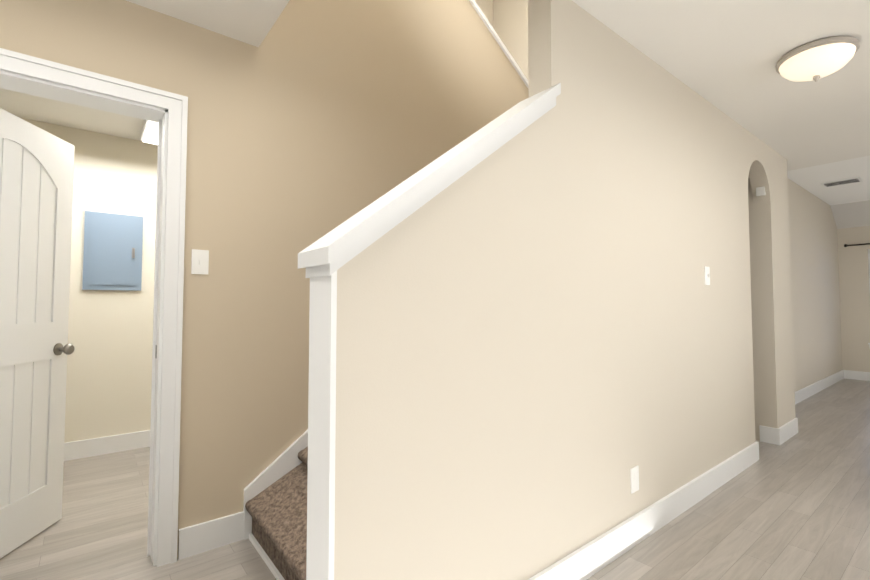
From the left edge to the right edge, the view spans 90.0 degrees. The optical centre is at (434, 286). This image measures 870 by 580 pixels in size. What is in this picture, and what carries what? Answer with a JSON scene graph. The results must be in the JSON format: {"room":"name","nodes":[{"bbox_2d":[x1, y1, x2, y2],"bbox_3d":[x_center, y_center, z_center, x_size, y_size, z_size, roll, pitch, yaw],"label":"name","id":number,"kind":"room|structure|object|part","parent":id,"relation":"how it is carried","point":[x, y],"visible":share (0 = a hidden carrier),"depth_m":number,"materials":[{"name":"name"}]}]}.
{"room":"hallway with stairs","nodes":[
{"label":"hallway with stairs","id":0,"kind":"room"},
{"bbox_2d":[19,117,157,442],"bbox_3d":[-2.750,0.042,3.312,3.900,2.485,0.120,2,-3,-38],"label":"wall","id":1,"kind":"structure","parent":0,"point":[109,370],"depth_m":3.38,"materials":[{"name":"beige paint"}]},
{"bbox_2d":[64,430,149,460],"bbox_3d":[-2.707,1.217,3.211,3.660,0.130,0.016,2,-3,-38],"label":"baseboard","id":2,"kind":"structure","parent":1,"relation":"attached to","point":[73,450],"depth_m":3.34,"materials":[{"name":"white wood"}]},
{"bbox_2d":[82,211,142,290],"bbox_3d":[-2.517,-0.271,3.410,0.370,0.600,0.035,2,-3,-38],"label":"box","id":3,"kind":"object","parent":1,"relation":"attached to","point":[112,253],"visible":0.98,"depth_m":3.40,"materials":[{"name":"blue"}]},
{"bbox_2d":[0,0,528,558],"bbox_3d":[-1.869,-0.708,1.589,6.700,3.845,0.160,2,-3,-38],"label":"wall","id":4,"kind":"structure","parent":0,"point":[310,122],"depth_m":2.26,"materials":[{"name":"beige paint"}]},
{"bbox_2d":[0,108,74,558],"bbox_3d":[-1.960,0.214,1.987,0.479,2.018,0.672,2,-3,-38],"label":"door leaf","id":5,"kind":"structure","parent":4,"relation":"in","point":[36,185],"depth_m":2.13,"materials":[{"name":"white wood"}]},
{"bbox_3d":[-2.003,0.330,2.289,0.166,0.064,0.129,2,-3,-38],"label":"knob","id":6,"kind":"part","parent":5,"relation":"part of","materials":[{"name":"silver metal"}]},
{"bbox_2d":[0,48,187,566],"bbox_3d":[-1.588,0.164,1.771,0.950,2.117,0.204,2,-3,-38],"label":"door frame","id":7,"kind":"structure","parent":4,"relation":"attached to","point":[175,105],"depth_m":1.96,"materials":[{"name":"white wood"}]},
{"bbox_2d":[191,249,208,274],"bbox_3d":[-1.110,-0.116,2.057,0.072,0.116,0.014,2,-3,-38],"label":"light switch","id":8,"kind":"object","parent":4,"relation":"attached to","point":[199,261],"visible":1,"depth_m":2.06,"materials":[{"name":"white plastic"}]},
{"bbox_2d":[178,511,243,559],"bbox_3d":[-1.049,1.169,2.052,0.277,0.130,0.016,2,-3,-38],"label":"baseboard","id":9,"kind":"structure","parent":4,"relation":"attached to","point":[199,538],"depth_m":2.04,"materials":[{"name":"white wood"}]},
{"bbox_2d":[243,429,307,539],"bbox_3d":[-0.064,0.384,2.863,2.235,1.766,0.022,2,-3,-38],"label":"trim","id":10,"kind":"structure","parent":4,"relation":"attached to","point":[287,460],"depth_m":2.22,"materials":[{"name":"white wood"}]},
{"bbox_2d":[469,0,528,88],"bbox_3d":[-0.099,-2.123,3.053,2.220,0.969,0.200,2,-3,-38],"label":"trim","id":11,"kind":"structure","parent":4,"relation":"on","point":[497,38],"depth_m":3.40,"materials":[{"name":"white wood"}]},
{"bbox_2d":[0,379,869,579],"bbox_3d":[1.696,1.296,2.085,13.400,0.120,7.850,2,-3,-38],"label":"floor","id":12,"kind":"structure","parent":0,"point":[796,506],"depth_m":2.24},
{"bbox_2d":[245,446,307,579],"bbox_3d":[0.630,0.415,2.710,3.132,1.692,1.074,2,-3,-38],"label":"stairs","id":13,"kind":"structure","parent":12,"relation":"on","point":[277,510],"depth_m":1.95,"materials":[{"name":"brown carpet"}]},
{"bbox_2d":[0,0,869,170],"bbox_3d":[0.231,-1.424,0.968,9.420,0.255,7.590,2,-3,-38],"label":"ceiling","id":14,"kind":"structure","parent":0,"point":[725,56],"depth_m":2.36,"materials":[{"name":"white paint"}]},
{"bbox_2d":[140,120,157,144],"bbox_3d":[-1.820,-1.172,2.963,0.220,0.084,1.200,2,-3,-38],"label":"light","id":15,"kind":"object","parent":14,"relation":"attached to","point":[149,132],"visible":0.21,"depth_m":3.20,"materials":[{"name":"white"}]},
{"bbox_2d":[776,36,859,81],"bbox_3d":[2.027,-1.165,2.315,0.336,0.153,0.336,2,-3,-38],"label":"light","id":16,"kind":"object","parent":14,"relation":"attached to","point":[815,60],"visible":1,"depth_m":2.23,"materials":[{"name":"white glass"}]},
{"bbox_2d":[334,0,795,579],"bbox_3d":[1.355,-1.387,2.793,4.490,5.300,0.430,2,-3,-38],"label":"wall","id":17,"kind":"structure","parent":0,"point":[544,344],"depth_m":1.83,"materials":[{"name":"beige paint"}]},
{"bbox_2d":[249,533,284,579],"bbox_3d":[-0.575,1.210,1.720,0.015,0.022,1.074,2,-3,-38],"label":"trim","id":18,"kind":"structure","parent":17,"relation":"attached to","point":[267,560],"depth_m":1.94,"materials":[{"name":"white wood"}]},
{"bbox_2d":[306,270,336,579],"bbox_3d":[-0.313,0.567,1.189,0.016,1.264,0.144,2,-3,-38],"label":"trim","id":19,"kind":"structure","parent":17,"relation":"attached to","point":[321,436],"depth_m":1.17,"materials":[{"name":"white wood"}]},
{"bbox_2d":[298,83,560,277],"bbox_3d":[0.054,-0.426,1.521,1.000,0.824,0.210,2,-3,-38],"label":"trim","id":20,"kind":"structure","parent":17,"relation":"on","point":[336,248],"depth_m":1.34,"materials":[{"name":"white wood"}]},
{"bbox_2d":[630,465,638,493],"bbox_3d":[0.971,0.937,2.112,0.072,0.116,0.008,2,-3,-38],"label":"outlet","id":21,"kind":"object","parent":17,"relation":"attached to","point":[634,478],"visible":1,"depth_m":2.11,"materials":[{"name":"white plastic"}]},
{"bbox_2d":[528,438,763,579],"bbox_3d":[1.065,1.174,2.173,3.396,0.130,0.016,2,-3,-38],"label":"baseboard","id":22,"kind":"structure","parent":17,"relation":"attached to","point":[592,558],"depth_m":2.13,"materials":[{"name":"white wood"}]},
{"bbox_2d":[704,266,709,284],"bbox_3d":[1.724,-0.068,2.748,0.072,0.116,0.014,2,-3,-38],"label":"light switch","id":23,"kind":"object","parent":17,"relation":"attached to","point":[707,274],"visible":1,"depth_m":2.74,"materials":[{"name":"white plastic"}]},
{"bbox_2d":[772,418,797,444],"bbox_3d":[3.030,1.238,3.732,0.566,0.130,0.016,2,-3,-38],"label":"baseboard","id":24,"kind":"structure","parent":17,"relation":"attached to","point":[780,435],"depth_m":3.65,"materials":[{"name":"white wood"}]},
{"bbox_2d":[748,177,759,440],"bbox_3d":[2.247,0.069,3.966,0.700,2.485,1.010,2,-3,-38],"label":"wall","id":25,"kind":"structure","parent":0,"point":[754,316],"depth_m":3.72,"materials":[{"name":"beige paint"}]},
{"bbox_2d":[756,186,765,196],"bbox_3d":[2.767,-0.810,3.693,0.030,0.080,0.060,2,-3,-38],"label":"box","id":26,"kind":"object","parent":25,"relation":"attached to","point":[760,191],"visible":0.79,"depth_m":3.68,"materials":[{"name":"white plastic"}]},
{"bbox_2d":[788,179,843,391],"bbox_3d":[4.649,-0.074,5.556,4.170,2.900,0.120,2,-3,-38],"label":"wall","id":27,"kind":"structure","parent":0,"point":[830,292],"depth_m":5.79,"materials":[{"name":"beige paint"}]},
{"bbox_2d":[760,370,843,425],"bbox_3d":[4.691,1.308,5.446,4.170,0.130,0.016,2,-3,-38],"label":"baseboard","id":28,"kind":"structure","parent":27,"relation":"attached to","point":[802,394],"depth_m":5.67,"materials":[{"name":"white wood"}]},
{"bbox_2d":[787,156,869,228],"bbox_3d":[6.332,-1.254,3.990,3.900,0.668,4.740,2,-3,-38],"label":"ceiling","id":29,"kind":"structure","parent":0,"point":[849,204],"depth_m":5.58,"materials":[{"name":"white paint"}]},
{"bbox_2d":[820,177,862,186],"bbox_3d":[4.968,-1.272,5.315,0.250,0.014,0.350,2,-3,-38],"label":"ceiling vent","id":30,"kind":"object","parent":29,"relation":"in","point":[842,182],"visible":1,"depth_m":5.30,"materials":[{"name":"white metal"}]},
{"bbox_2d":[840,226,869,371],"bbox_3d":[7.801,-0.092,5.110,0.150,2.900,4.740,2,-3,-38],"label":"wall","id":31,"kind":"structure","parent":0,"point":[854,267],"depth_m":6.67,"materials":[{"name":"beige paint"}]},
{"bbox_2d":[844,243,869,246],"bbox_3d":[6.765,-0.652,6.239,0.096,0.052,1.320,2,-3,-38],"label":"curtain rod","id":32,"kind":"object","parent":31,"relation":"attached to","point":[845,245],"visible":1,"depth_m":6.64,"materials":[{"name":"brown metal"}]},
{"bbox_2d":[844,370,869,380],"bbox_3d":[7.736,1.290,5.002,0.016,0.130,4.500,2,-3,-38],"label":"baseboard","id":33,"kind":"structure","parent":31,"relation":"attached to","point":[856,375],"depth_m":6.63,"materials":[{"name":"white wood"}]},
{"bbox_2d":[868,251,869,348],"bbox_3d":[6.826,0.167,6.254,0.120,1.505,0.880,2,-3,-38],"label":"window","id":34,"kind":"structure","parent":31,"relation":"in","point":[869,279],"depth_m":6.59,"materials":[{"name":"white"}]}
]}

